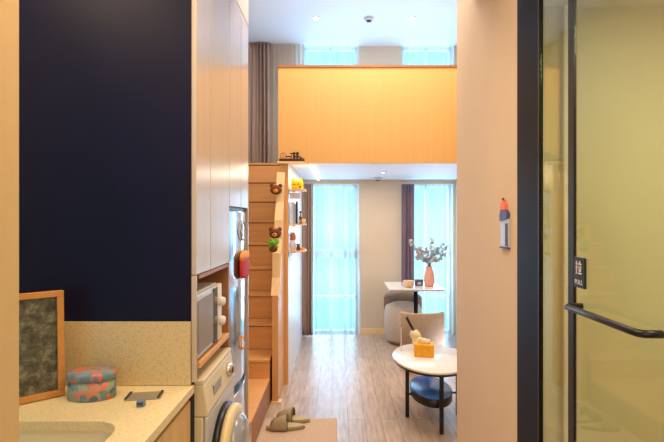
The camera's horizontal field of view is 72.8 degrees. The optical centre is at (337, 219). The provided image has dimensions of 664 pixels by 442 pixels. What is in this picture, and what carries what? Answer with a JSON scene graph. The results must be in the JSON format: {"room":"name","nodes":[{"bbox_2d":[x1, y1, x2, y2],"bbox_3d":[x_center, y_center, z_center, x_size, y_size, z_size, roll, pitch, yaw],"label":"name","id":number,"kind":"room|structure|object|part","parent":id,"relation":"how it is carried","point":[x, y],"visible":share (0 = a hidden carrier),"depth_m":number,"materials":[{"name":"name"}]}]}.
{"room":"studio apartment","nodes":[
{"label":"studio apartment","id":0,"kind":"room"},
{"bbox_2d":[0,0,18,441],"bbox_3d":[-0.794,0.125,-0.250,0.312,2.750,2.300,0,0,0],"label":"wall","id":1,"kind":"structure","parent":0,"point":[9,9],"depth_m":0.87,"materials":[{"name":"beige paint"}]},
{"bbox_2d":[19,0,193,441],"bbox_3d":[-1.139,0.125,1.795,1.121,2.750,0.040,0,0,0],"label":"wall","id":2,"kind":"structure","parent":0,"point":[105,86],"depth_m":1.77,"materials":[{"name":"paint"}]},
{"bbox_2d":[64,321,190,384],"bbox_3d":[-1.112,0.524,1.768,1.066,0.248,0.012,0,0,0],"label":"backsplash","id":3,"kind":"structure","parent":2,"relation":"attached to","point":[141,352],"depth_m":1.76,"materials":[{"name":"stone"}]},
{"bbox_2d":[280,164,301,380],"bbox_3d":[-0.495,0.485,4.952,0.070,2.030,1.655,0,0,0],"label":"wall partition","id":4,"kind":"structure","parent":0,"point":[294,260],"depth_m":4.76,"materials":[{"name":"white paint"}]},
{"bbox_2d":[280,165,287,384],"bbox_3d":[-0.492,0.500,4.112,0.075,2.000,0.025,0,0,0],"label":"trim","id":5,"kind":"structure","parent":4,"relation":"attached to","point":[283,168],"depth_m":4.10,"materials":[{"name":"brown wood"}]},
{"bbox_2d":[277,161,304,164],"bbox_3d":[-0.426,-0.520,4.114,0.243,0.016,0.128,0,0,0],"label":"trim","id":6,"kind":"structure","parent":4,"relation":"attached to","point":[278,162],"depth_m":4.05,"materials":[{"name":"brown wood"}]},
{"bbox_2d":[279,152,304,161],"bbox_3d":[-0.420,-0.575,4.100,0.230,0.093,0.050,0,0,0],"label":"ornament","id":7,"kind":"object","parent":6,"relation":"on","point":[297,157],"visible":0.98,"depth_m":4.08,"materials":[{"name":"brown wood"}]},
{"bbox_2d":[289,189,306,193],"bbox_3d":[-0.380,-0.265,4.280,0.150,0.050,0.240,0,0,0],"label":"wall shelf","id":8,"kind":"object","parent":4,"relation":"attached to","point":[290,190],"visible":0.93,"depth_m":4.21,"materials":[{"name":"brown wood"}]},
{"bbox_2d":[290,191,301,200],"bbox_3d":[-0.388,-0.226,4.225,0.125,0.097,0.010,0,0,0],"label":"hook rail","id":9,"kind":"object","parent":8,"relation":"attached to","point":[292,195],"visible":1,"depth_m":4.22,"materials":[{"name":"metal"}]},
{"bbox_2d":[291,179,302,188],"bbox_3d":[-0.385,-0.342,4.244,0.110,0.099,0.092,0,0,0],"label":"plush toy","id":10,"kind":"object","parent":8,"relation":"on","point":[294,184],"visible":1,"depth_m":4.21,"materials":[{"name":"yellow fabric"}]},
{"bbox_2d":[289,249,306,255],"bbox_3d":[-0.380,0.310,4.280,0.150,0.050,0.240,0,0,0],"label":"wall shelf","id":11,"kind":"object","parent":4,"relation":"attached to","point":[305,250],"visible":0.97,"depth_m":4.21,"materials":[{"name":"brown wood"}]},
{"bbox_2d":[289,232,295,249],"bbox_3d":[-0.425,0.200,4.230,0.066,0.170,0.066,0,0,0],"label":"figurine","id":12,"kind":"object","parent":11,"relation":"on","point":[292,245],"visible":0.99,"depth_m":4.21,"materials":[{"name":"ceramic"}]},
{"bbox_3d":[-0.425,0.152,4.230,0.060,0.075,0.060,0,0,0],"label":"lid","id":13,"kind":"part","parent":12,"relation":"part of","materials":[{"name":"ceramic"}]},
{"bbox_2d":[289,224,306,228],"bbox_3d":[-0.380,0.060,4.280,0.150,0.050,0.240,0,0,0],"label":"wall shelf","id":14,"kind":"object","parent":4,"relation":"attached to","point":[290,225],"visible":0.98,"depth_m":4.17,"materials":[{"name":"brown wood"}]},
{"bbox_2d":[290,202,294,223],"bbox_3d":[-0.431,-0.065,4.270,0.028,0.200,0.120,0,0,0],"label":"book","id":15,"kind":"object","parent":14,"relation":"on","point":[291,203],"visible":0.91,"depth_m":4.21,"materials":[{"name":"white paper"}]},
{"bbox_2d":[294,204,295,223],"bbox_3d":[-0.406,-0.058,4.270,0.020,0.185,0.120,0,0,0],"label":"book","id":16,"kind":"object","parent":14,"relation":"on","point":[294,204],"visible":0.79,"depth_m":4.21,"materials":[{"name":"grey paper"}]},
{"bbox_2d":[296,201,297,223],"bbox_3d":[-0.388,-0.070,4.270,0.014,0.210,0.120,0,0,0],"label":"book","id":17,"kind":"object","parent":14,"relation":"on","point":[296,201],"visible":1,"depth_m":4.22,"materials":[{"name":"black paper"}]},
{"bbox_2d":[299,211,301,223],"bbox_3d":[-0.352,-0.024,4.230,0.036,0.118,0.036,0,0,0],"label":"bottle","id":18,"kind":"object","parent":14,"relation":"on","point":[300,212],"visible":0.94,"depth_m":4.21,"materials":[{"name":"black metal"}]},
{"bbox_2d":[248,0,456,47],"bbox_3d":[0.155,-2.340,4.270,3.110,0.100,3.600,0,0,0],"label":"ceiling","id":19,"kind":"structure","parent":0,"point":[341,23],"depth_m":5.22,"materials":[{"name":"paint"}]},
{"bbox_2d":[248,42,270,162],"bbox_3d":[-1.013,-1.415,5.793,0.293,1.730,0.102,0,0,0],"label":"curtain","id":20,"kind":"object","parent":19,"relation":"hanging from","point":[259,55],"visible":0.91,"depth_m":5.79,"materials":[{"name":"fabric"}]},
{"bbox_2d":[271,44,303,162],"bbox_3d":[-0.655,-1.490,5.830,0.430,1.580,0.032,0,0,0],"label":"sheer curtain","id":21,"kind":"object","parent":19,"relation":"hanging from","point":[281,54],"visible":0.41,"depth_m":5.83,"materials":[{"name":"white fabric"}]},
{"bbox_2d":[305,44,358,64],"bbox_3d":[-0.090,-1.490,5.850,0.720,1.580,0.027,0,0,0],"label":"sheer curtain","id":22,"kind":"object","parent":19,"relation":"hanging from","point":[329,48],"visible":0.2,"depth_m":5.85,"materials":[{"name":"white fabric"}]},
{"bbox_2d":[364,16,373,22],"bbox_3d":[0.350,-2.269,5.100,0.110,0.041,0.110,0,0,0],"label":"smoke detector","id":23,"kind":"object","parent":19,"relation":"attached to","point":[368,19],"visible":1,"depth_m":5.07,"materials":[{"name":"grey plastic"}]},
{"bbox_2d":[416,44,443,64],"bbox_3d":[1.170,-1.490,5.850,0.680,1.580,0.027,0,0,0],"label":"sheer curtain","id":24,"kind":"object","parent":19,"relation":"hanging from","point":[417,46],"visible":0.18,"depth_m":5.85,"materials":[{"name":"fabric"}]},
{"bbox_2d":[256,333,456,441],"bbox_3d":[0.200,1.550,2.285,4.400,0.100,7.570,0,0,0],"label":"floor","id":25,"kind":"structure","parent":0,"point":[356,380],"depth_m":3.89,"materials":[{"name":"brown wood"}]},
{"bbox_2d":[154,401,189,441],"bbox_3d":[-1.110,1.093,1.340,1.060,0.815,0.860,0,0,0],"label":"base cabinet","id":26,"kind":"object","parent":25,"relation":"on","point":[178,428],"visible":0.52,"depth_m":1.65,"materials":[{"name":"beige wood"}]},
{"bbox_2d":[19,385,193,441],"bbox_3d":[-1.105,0.665,1.339,1.079,0.030,0.868,0,0,0],"label":"countertop","id":27,"kind":"structure","parent":26,"relation":"on","point":[127,422],"depth_m":1.51,"materials":[{"name":"stone"}]},
{"bbox_2d":[19,290,64,404],"bbox_3d":[-1.143,0.456,1.591,0.300,0.386,0.062,0,0,-40],"label":"picture frame","id":28,"kind":"object","parent":27,"relation":"on","point":[41,314],"visible":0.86,"depth_m":1.64,"materials":[{"name":"orange wood"}]},
{"bbox_2d":[19,431,111,441],"bbox_3d":[-1.002,0.761,1.216,0.647,0.158,0.484,0,0,0],"label":"sink","id":29,"kind":"object","parent":27,"relation":"in","point":[24,436],"visible":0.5,"depth_m":1.46,"materials":[{"name":"ceramic"}]},
{"bbox_2d":[66,365,116,402],"bbox_3d":[-0.905,0.601,1.655,0.176,0.098,0.120,0,0,0],"label":"tin","id":30,"kind":"object","parent":27,"relation":"on","point":[86,384],"visible":1,"depth_m":1.61,"materials":[{"name":"multicoloured metal"}]},
{"bbox_3d":[-0.905,0.566,1.655,0.176,0.028,0.120,0,0,0],"label":"lid","id":31,"kind":"part","parent":30,"relation":"part of","materials":[{"name":"metal"}]},
{"bbox_2d":[136,399,145,406],"bbox_3d":[-0.688,0.639,1.571,0.026,0.022,0.026,0,0,-3],"label":"block","id":32,"kind":"object","parent":27,"relation":"on","point":[140,402],"visible":1,"depth_m":1.56,"materials":[{"name":"blue plastic"}]},
{"bbox_2d":[124,390,163,400],"bbox_3d":[-0.712,0.645,1.655,0.124,0.010,0.068,0,0,-8],"label":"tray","id":33,"kind":"object","parent":27,"relation":"on","point":[134,396],"visible":0.97,"depth_m":1.65,"materials":[{"name":"grey metal"}]},
{"bbox_3d":[-0.590,1.055,1.343,0.020,0.690,0.282,0,0,0],"label":"door","id":34,"kind":"part","parent":26,"relation":"part of","materials":[{"name":"brown wood"}]},
{"bbox_2d":[192,0,228,381],"bbox_3d":[-0.858,0.145,2.048,0.604,2.710,0.544,0,0,0],"label":"tall cabinet","id":35,"kind":"object","parent":25,"relation":"on","point":[210,18],"visible":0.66,"depth_m":1.98,"materials":[{"name":"laminate"}]},
{"bbox_3d":[-0.570,-0.495,1.878,0.020,1.424,0.198,0,0,0],"label":"door","id":36,"kind":"part","parent":35,"relation":"part of","materials":[{"name":"laminate"}]},
{"bbox_2d":[197,282,225,358],"bbox_3d":[-0.743,0.438,1.981,0.415,0.275,0.378,0,0,0],"label":"microwave","id":37,"kind":"object","parent":35,"relation":"on","point":[210,301],"visible":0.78,"depth_m":1.98,"materials":[{"name":"grey plastic"}]},
{"bbox_3d":[-0.574,0.433,1.944,0.020,0.260,0.303,0,0,0],"label":"door","id":38,"kind":"part","parent":37,"relation":"part of","materials":[{"name":"grey glass"}]},
{"bbox_3d":[-0.572,0.433,2.134,0.024,0.260,0.073,0,0,0],"label":"control panel","id":39,"kind":"part","parent":37,"relation":"part of","materials":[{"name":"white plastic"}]},
{"bbox_3d":[-0.547,0.475,2.133,0.025,0.044,0.044,0,0,0],"label":"knob","id":40,"kind":"part","parent":37,"relation":"part of","materials":[{"name":"white plastic"}]},
{"bbox_3d":[-0.547,0.385,2.133,0.025,0.044,0.044,0,0,0],"label":"knob","id":41,"kind":"part","parent":37,"relation":"part of","materials":[{"name":"white plastic"}]},
{"bbox_2d":[197,333,228,367],"bbox_3d":[-0.848,0.588,2.060,0.584,0.025,0.482,0,0,0],"label":"niche shelf","id":42,"kind":"object","parent":35,"relation":"attached to","point":[214,347],"depth_m":2.00,"materials":[{"name":"brown wood"}]},
{"bbox_3d":[-0.570,-0.495,2.150,0.020,1.424,0.334,0,0,0],"label":"door","id":43,"kind":"part","parent":35,"relation":"part of","materials":[{"name":"laminate"}]},
{"bbox_2d":[236,0,247,24],"bbox_3d":[-0.860,-1.752,2.294,0.600,1.075,1.036,0,0,0],"label":"trim","id":44,"kind":"structure","parent":35,"relation":"on","point":[243,4],"depth_m":2.69,"materials":[{"name":"white paint"}]},
{"bbox_2d":[194,348,250,441],"bbox_3d":[-0.766,1.060,2.060,0.708,0.820,0.476,0,0,0],"label":"washing machine","id":45,"kind":"object","parent":25,"relation":"on","point":[217,418],"visible":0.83,"depth_m":1.96,"materials":[{"name":"beige metal"}]},
{"bbox_3d":[-0.833,0.660,2.060,0.575,0.020,0.476,0,0,0],"label":"panel","id":46,"kind":"part","parent":45,"relation":"part of","materials":[{"name":"beige plastic"}]},
{"bbox_3d":[-0.824,0.735,2.060,0.593,0.130,0.476,0,0,0],"label":"control panel","id":47,"kind":"part","parent":45,"relation":"part of","materials":[{"name":"beige plastic"}]},
{"bbox_3d":[-0.537,1.136,2.060,0.016,0.668,0.476,0,0,0],"label":"panel","id":48,"kind":"part","parent":45,"relation":"part of","materials":[{"name":"grey plastic"}]},
{"bbox_3d":[-0.481,1.060,2.060,0.036,0.420,0.420,0,0,0],"label":"door","id":49,"kind":"part","parent":45,"relation":"part of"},
{"bbox_3d":[-0.441,1.060,2.060,0.057,0.340,0.340,0,0,0],"label":"glass","id":50,"kind":"part","parent":45,"relation":"part of","materials":[{"name":"clear glass"}]},
{"bbox_2d":[229,207,245,413],"bbox_3d":[-0.840,0.701,2.568,0.580,1.538,0.462,0,0,0],"label":"refrigerator","id":51,"kind":"object","parent":25,"relation":"on","point":[237,286],"visible":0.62,"depth_m":2.48,"materials":[{"name":"silver metal"}]},
{"bbox_3d":[-0.574,1.202,2.568,0.048,0.495,0.462,0,0,0],"label":"door","id":52,"kind":"part","parent":51,"relation":"part of","materials":[{"name":"metal"}]},
{"bbox_2d":[240,220,245,240],"bbox_3d":[-0.543,0.060,2.570,0.010,0.119,0.130,0,0,0],"label":"magnet","id":53,"kind":"object","parent":51,"relation":"attached to","point":[242,221],"visible":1,"depth_m":2.57,"materials":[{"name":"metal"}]},
{"bbox_2d":[241,335,244,349],"bbox_3d":[-0.543,0.700,2.570,0.010,0.079,0.086,0,0,0],"label":"magnet","id":54,"kind":"object","parent":51,"relation":"attached to","point":[243,336],"visible":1,"depth_m":2.58,"materials":[{"name":"orange plastic"}]},
{"bbox_2d":[239,250,249,278],"bbox_3d":[-0.536,0.253,2.585,0.029,0.155,0.240,0,0,0],"label":"pouch","id":55,"kind":"object","parent":51,"relation":"attached to","point":[244,264],"visible":1,"depth_m":2.52,"materials":[{"name":"red fabric"}]},
{"bbox_2d":[228,0,247,417],"bbox_3d":[-0.860,0.145,2.567,0.600,2.710,0.491,0,0,0],"label":"tall cabinet","id":56,"kind":"object","parent":25,"relation":"on","point":[238,27],"visible":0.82,"depth_m":2.53,"materials":[{"name":"laminate"}]},
{"bbox_3d":[-0.570,-0.640,2.460,0.020,1.134,0.274,0,0,0],"label":"door","id":57,"kind":"part","parent":56,"relation":"part of","materials":[{"name":"laminate"}]},
{"bbox_3d":[-0.570,-0.640,2.700,0.020,1.134,0.195,0,0,0],"label":"door","id":58,"kind":"part","parent":56,"relation":"part of","materials":[{"name":"laminate"}]},
{"bbox_3d":[-0.860,0.145,2.807,0.600,2.710,0.010,0,0,0],"label":"panel","id":59,"kind":"part","parent":56,"relation":"part of","materials":[{"name":"laminate"}]},
{"bbox_2d":[248,163,293,441],"bbox_3d":[-0.853,0.415,4.280,0.595,2.170,2.840,0,0,0],"label":"staircase","id":60,"kind":"structure","parent":25,"relation":"on","point":[261,202],"depth_m":4.31,"materials":[{"name":"brown wood"}]},
{"bbox_2d":[269,246,277,251],"bbox_3d":[-0.537,0.240,3.735,0.072,0.058,0.050,0,0,0],"label":"ball","id":61,"kind":"object","parent":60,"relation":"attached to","point":[273,248],"visible":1,"depth_m":3.72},
{"bbox_2d":[271,172,284,403],"bbox_3d":[-0.507,0.535,3.884,0.085,1.930,0.417,0,0,0],"label":"guard","id":62,"kind":"object","parent":25,"relation":"on","point":[277,288],"visible":0.92,"depth_m":3.77,"materials":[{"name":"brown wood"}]},
{"bbox_2d":[268,238,278,247],"bbox_3d":[-0.535,0.194,3.730,0.102,0.084,0.042,0,0,0],"label":"charm","id":63,"kind":"object","parent":62,"relation":"hanging from","point":[271,242],"visible":1,"depth_m":3.72,"materials":[{"name":"green plastic"}]},
{"bbox_2d":[269,227,281,237],"bbox_3d":[-0.535,0.109,3.835,0.089,0.097,0.088,0,0,-44],"label":"charm","id":64,"kind":"object","parent":62,"relation":"hanging from","point":[274,233],"visible":1,"depth_m":3.81,"materials":[{"name":"brown fabric"}]},
{"bbox_2d":[270,184,281,194],"bbox_3d":[-0.545,-0.271,3.960,0.089,0.097,0.088,0,0,-44],"label":"charm","id":65,"kind":"object","parent":62,"relation":"hanging from","point":[275,189],"visible":1,"depth_m":3.94,"materials":[{"name":"brown fabric"}]},
{"bbox_2d":[257,418,336,441],"bbox_3d":[-0.278,1.495,2.967,0.540,0.010,0.835,0,0,0],"label":"doormat","id":66,"kind":"object","parent":25,"relation":"on","point":[317,429],"visible":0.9,"depth_m":3.14,"materials":[{"name":"fabric"}]},
{"bbox_2d":[266,414,304,430],"bbox_3d":[-0.375,1.438,3.215,0.278,0.102,0.124,0,0,-3],"label":"slipper","id":67,"kind":"object","parent":66,"relation":"on","point":[281,423],"visible":1,"depth_m":3.18,"materials":[{"name":"fabric"}]},
{"bbox_2d":[273,407,309,422],"bbox_3d":[-0.345,1.438,3.335,0.278,0.102,0.124,0,0,7],"label":"slipper","id":68,"kind":"object","parent":66,"relation":"on","point":[292,417],"visible":0.84,"depth_m":3.31,"materials":[{"name":"fabric"}]},
{"bbox_2d":[384,292,421,345],"bbox_3d":[0.800,1.208,5.537,0.469,0.585,0.465,0,0,0],"label":"tub chair","id":69,"kind":"object","parent":25,"relation":"on","point":[395,303],"visible":0.59,"depth_m":5.43,"materials":[{"name":"beige fabric"}]},
{"bbox_3d":[0.800,1.008,5.657,0.469,0.185,0.226,0,0,0],"label":"backrest","id":70,"kind":"part","parent":69,"relation":"part of","materials":[{"name":"beige fabric"}]},
{"bbox_2d":[384,282,444,312],"bbox_3d":[0.870,1.130,5.240,0.614,0.740,0.604,0,0,0],"label":"side table","id":71,"kind":"object","parent":25,"relation":"on","point":[391,286],"visible":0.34,"depth_m":5.07,"materials":[{"name":"white wood"}]},
{"bbox_2d":[401,280,413,287],"bbox_3d":[0.799,0.723,5.080,0.128,0.075,0.128,0,0,45],"label":"cup","id":72,"kind":"object","parent":71,"relation":"on","point":[407,283],"visible":1,"depth_m":5.04,"materials":[{"name":"ceramic"}]},
{"bbox_3d":[0.900,1.137,5.210,0.048,0.702,0.048,0,0,0],"label":"post","id":73,"kind":"part","parent":71,"relation":"part of","materials":[{"name":"black metal"}]},
{"bbox_2d":[414,279,422,285],"bbox_3d":[0.938,0.724,5.220,0.094,0.072,0.065,0,0,0],"label":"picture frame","id":74,"kind":"object","parent":71,"relation":"on","point":[418,282],"visible":1,"depth_m":5.19,"materials":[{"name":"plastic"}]},
{"bbox_2d":[424,266,434,286],"bbox_3d":[1.045,0.645,5.160,0.124,0.230,0.124,0,0,0],"label":"vase","id":75,"kind":"object","parent":71,"relation":"on","point":[429,279],"visible":1,"depth_m":5.12,"materials":[{"name":"pink ceramic"}]},
{"bbox_2d":[409,237,448,266],"bbox_3d":[1.040,0.396,5.161,0.462,0.409,0.200,0,0,0],"label":"bouquet","id":76,"kind":"object","parent":75,"relation":"in","point":[420,253],"visible":1,"depth_m":5.14,"materials":[{"name":"grey plant"}]},
{"bbox_2d":[400,312,444,345],"bbox_3d":[0.835,1.204,4.562,0.439,0.592,0.417,0,0,0],"label":"tub chair","id":77,"kind":"object","parent":25,"relation":"on","point":[431,326],"visible":0.48,"depth_m":4.37,"materials":[{"name":"beige fabric"}]},
{"bbox_2d":[392,344,456,434],"bbox_3d":[0.713,1.275,3.465,0.580,0.450,0.750,0,0,0],"label":"coffee table","id":78,"kind":"object","parent":25,"relation":"on","point":[427,390],"visible":0.78,"depth_m":3.36,"materials":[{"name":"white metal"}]},
{"bbox_3d":[0.528,1.292,3.435,0.028,0.416,0.028,0,0,0],"label":"leg","id":79,"kind":"part","parent":78,"relation":"part of","materials":[{"name":"black metal"}]},
{"bbox_2d":[409,330,420,346],"bbox_3d":[0.651,0.971,3.660,0.140,0.156,0.085,0,0,0],"label":"bag","id":80,"kind":"object","parent":78,"relation":"on","point":[415,334],"visible":0.55,"depth_m":3.64,"materials":[{"name":"beige fabric"}]},
{"bbox_2d":[405,316,413,330],"bbox_3d":[0.589,0.852,3.660,0.084,0.135,0.024,0,0,0],"label":"stick","id":81,"kind":"object","parent":80,"relation":"on","point":[407,318],"visible":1,"depth_m":3.65,"materials":[{"name":"metal"}]},
{"bbox_2d":[414,337,433,357],"bbox_3d":[0.667,0.980,3.490,0.152,0.141,0.110,0,0,12],"label":"tissue box","id":82,"kind":"object","parent":78,"relation":"on","point":[423,347],"visible":1,"depth_m":3.44,"materials":[{"name":"plastic"}]},
{"bbox_3d":[0.713,1.076,3.465,0.563,0.016,0.728,0,0,0],"label":"rim frame","id":83,"kind":"part","parent":78,"relation":"part of","materials":[{"name":"black metal"}]},
{"bbox_2d":[410,376,451,407],"bbox_3d":[0.713,1.319,3.465,0.310,0.062,0.500,0,0,0],"label":"tray","id":84,"kind":"object","parent":78,"relation":"on","point":[424,390],"depth_m":3.38,"materials":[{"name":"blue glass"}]},
{"bbox_3d":[0.725,1.292,3.155,0.028,0.416,0.028,0,0,0],"label":"leg","id":85,"kind":"part","parent":78,"relation":"part of","materials":[{"name":"black metal"}]},
{"bbox_3d":[0.923,1.292,3.465,0.028,0.416,0.028,0,0,0],"label":"leg","id":86,"kind":"part","parent":78,"relation":"part of","materials":[{"name":"black metal"}]},
{"bbox_2d":[291,164,456,179],"bbox_3d":[0.552,-0.600,5.080,2.015,0.140,1.680,0,0,0],"label":"ceiling","id":87,"kind":"structure","parent":0,"point":[324,171],"depth_m":4.92,"materials":[{"name":"paint"}]},
{"bbox_2d":[302,184,312,335],"bbox_3d":[-0.411,0.513,5.802,0.178,1.953,0.066,0,0,0],"label":"curtain","id":88,"kind":"object","parent":87,"relation":"hanging from","point":[307,197],"visible":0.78,"depth_m":5.80,"materials":[{"name":"fabric"}]},
{"bbox_2d":[311,165,318,179],"bbox_3d":[-0.254,-0.522,5.070,0.017,0.015,1.540,0,0,0],"label":"led strip","id":89,"kind":"object","parent":87,"relation":"attached to","point":[312,167],"visible":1,"depth_m":4.89,"materials":[{"name":"white plastic"}]},
{"bbox_2d":[313,184,358,334],"bbox_3d":[-0.026,0.513,5.840,0.635,1.953,0.052,0,0,0],"label":"sheer curtain","id":90,"kind":"object","parent":87,"relation":"hanging from","point":[329,189],"visible":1,"depth_m":5.84,"materials":[{"name":"white fabric"}]},
{"bbox_2d":[278,65,456,163],"bbox_3d":[0.497,-0.985,4.207,2.115,0.910,0.055,0,0,0],"label":"panel","id":91,"kind":"object","parent":87,"relation":"attached to","point":[328,114],"visible":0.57,"depth_m":4.19,"materials":[{"name":"brown wood"}]},
{"bbox_3d":[0.497,-1.430,4.207,2.115,0.020,0.055,0,0,0],"label":"rail","id":92,"kind":"part","parent":91,"relation":"part of","materials":[{"name":"brown wood"}]},
{"bbox_2d":[401,184,413,281],"bbox_3d":[0.901,0.513,5.811,0.163,1.953,0.060,0,0,0],"label":"curtain","id":93,"kind":"object","parent":87,"relation":"hanging from","point":[407,227],"visible":0.57,"depth_m":5.81,"materials":[{"name":"fabric"}]},
{"bbox_2d":[294,46,456,333],"bbox_3d":[0.155,-0.395,5.995,3.110,3.790,0.150,0,0,0],"label":"wall","id":94,"kind":"structure","parent":0,"point":[379,202],"depth_m":5.92,"materials":[{"name":"beige paint"}]},
{"bbox_2d":[304,48,357,64],"bbox_3d":[-0.100,-1.520,6.005,0.720,1.540,0.050,0,0,0],"label":"window","id":95,"kind":"structure","parent":94,"relation":"in","point":[355,50],"depth_m":5.98,"materials":[{"name":"grey plastic"}]},
{"bbox_2d":[313,185,357,332],"bbox_3d":[-0.100,0.517,6.005,0.720,1.965,0.050,0,0,0],"label":"window","id":96,"kind":"structure","parent":94,"relation":"in","point":[320,253],"depth_m":5.98,"materials":[{"name":"grey plastic"}]},
{"bbox_2d":[358,328,384,333],"bbox_3d":[0.550,1.462,5.912,0.576,0.075,0.015,0,0,0],"label":"baseboard","id":97,"kind":"structure","parent":94,"relation":"attached to","point":[360,330],"depth_m":5.91,"materials":[{"name":"brown wood"}]},
{"bbox_2d":[402,48,450,64],"bbox_3d":[1.170,-1.520,6.005,0.660,1.540,0.050,0,0,0],"label":"window","id":98,"kind":"structure","parent":94,"relation":"in","point":[448,50],"depth_m":5.98,"materials":[{"name":"grey plastic"}]},
{"bbox_2d":[414,185,450,332],"bbox_3d":[1.170,0.517,6.005,0.660,1.965,0.050,0,0,0],"label":"window","id":99,"kind":"structure","parent":94,"relation":"in","point":[448,296],"depth_m":5.98,"materials":[{"name":"grey plastic"}]},
{"bbox_2d":[419,184,452,312],"bbox_3d":[1.215,0.513,5.855,0.570,1.953,0.045,0,0,0],"label":"sheer curtain","id":100,"kind":"object","parent":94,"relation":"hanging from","point":[432,309],"visible":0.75,"depth_m":5.85,"materials":[{"name":"fabric"}]},
{"bbox_2d":[457,0,516,441],"bbox_3d":[0.800,-0.395,2.357,0.100,3.790,0.965,0,0,0],"label":"wall","id":101,"kind":"structure","parent":0,"point":[486,29],"depth_m":2.30,"materials":[{"name":"paint"}]},
{"bbox_2d":[499,198,509,248],"bbox_3d":[0.741,0.015,1.980,0.018,0.222,0.119,0,0,0],"label":"wall switch","id":102,"kind":"object","parent":101,"relation":"attached to","point":[504,216],"visible":1,"depth_m":1.98,"materials":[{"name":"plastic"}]},
{"bbox_3d":[0.745,0.058,2.005,0.010,0.125,0.090,0,0,0],"label":"plate","id":103,"kind":"part","parent":102,"relation":"part of","materials":[{"name":"white plastic"}]},
{"bbox_2d":[517,0,663,441],"bbox_3d":[0.726,0.270,1.147,0.072,2.460,1.454,0,0,0],"label":"door","id":104,"kind":"structure","parent":101,"relation":"in","point":[529,12],"depth_m":1.70,"materials":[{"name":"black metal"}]},
{"bbox_3d":[0.752,0.270,0.941,0.010,2.460,1.041,0,0,0],"label":"stile frame","id":105,"kind":"part","parent":104,"relation":"part of","materials":[{"name":"black metal"}]},
{"bbox_2d":[574,257,586,288],"bbox_3d":[0.748,0.163,1.392,0.009,0.094,0.064,0,0,0],"label":"plaque","id":106,"kind":"object","parent":104,"relation":"attached to","point":[580,264],"visible":1,"depth_m":1.38,"materials":[{"name":"black metal"}]},
{"bbox_2d":[543,8,663,441],"bbox_3d":[1.575,0.125,1.975,1.450,2.750,0.050,0,0,0],"label":"wall","id":107,"kind":"structure","parent":0,"point":[620,51],"depth_m":1.95,"materials":[{"name":"paint"}]},
{"bbox_2d":[561,5,567,441],"bbox_3d":[0.983,0.290,1.938,0.030,2.420,0.025,0,0,0],"label":"trim","id":108,"kind":"structure","parent":107,"relation":"attached to","point":[564,10],"depth_m":1.93,"materials":[{"name":"white paint"}]},
{"bbox_2d":[543,0,663,7],"bbox_3d":[1.500,-0.940,0.275,1.400,0.040,3.350,0,0,0],"label":"ceiling","id":109,"kind":"structure","parent":0,"point":[546,3],"depth_m":1.91,"materials":[{"name":"white paint"}]},
{"bbox_3d":[1.610,-0.395,4.380,0.100,3.790,3.080,0,0,0],"label":"wall","id":110,"kind":"structure","parent":0,"visible":0},
{"bbox_2d":[456,184,456,234],"bbox_3d":[1.515,0.513,5.515,0.027,1.953,0.530,0,0,0],"label":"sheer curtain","id":111,"kind":"object","parent":110,"relation":"hanging from","point":[456,184],"visible":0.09,"depth_m":5.76,"materials":[{"name":"fabric"}]}
]}

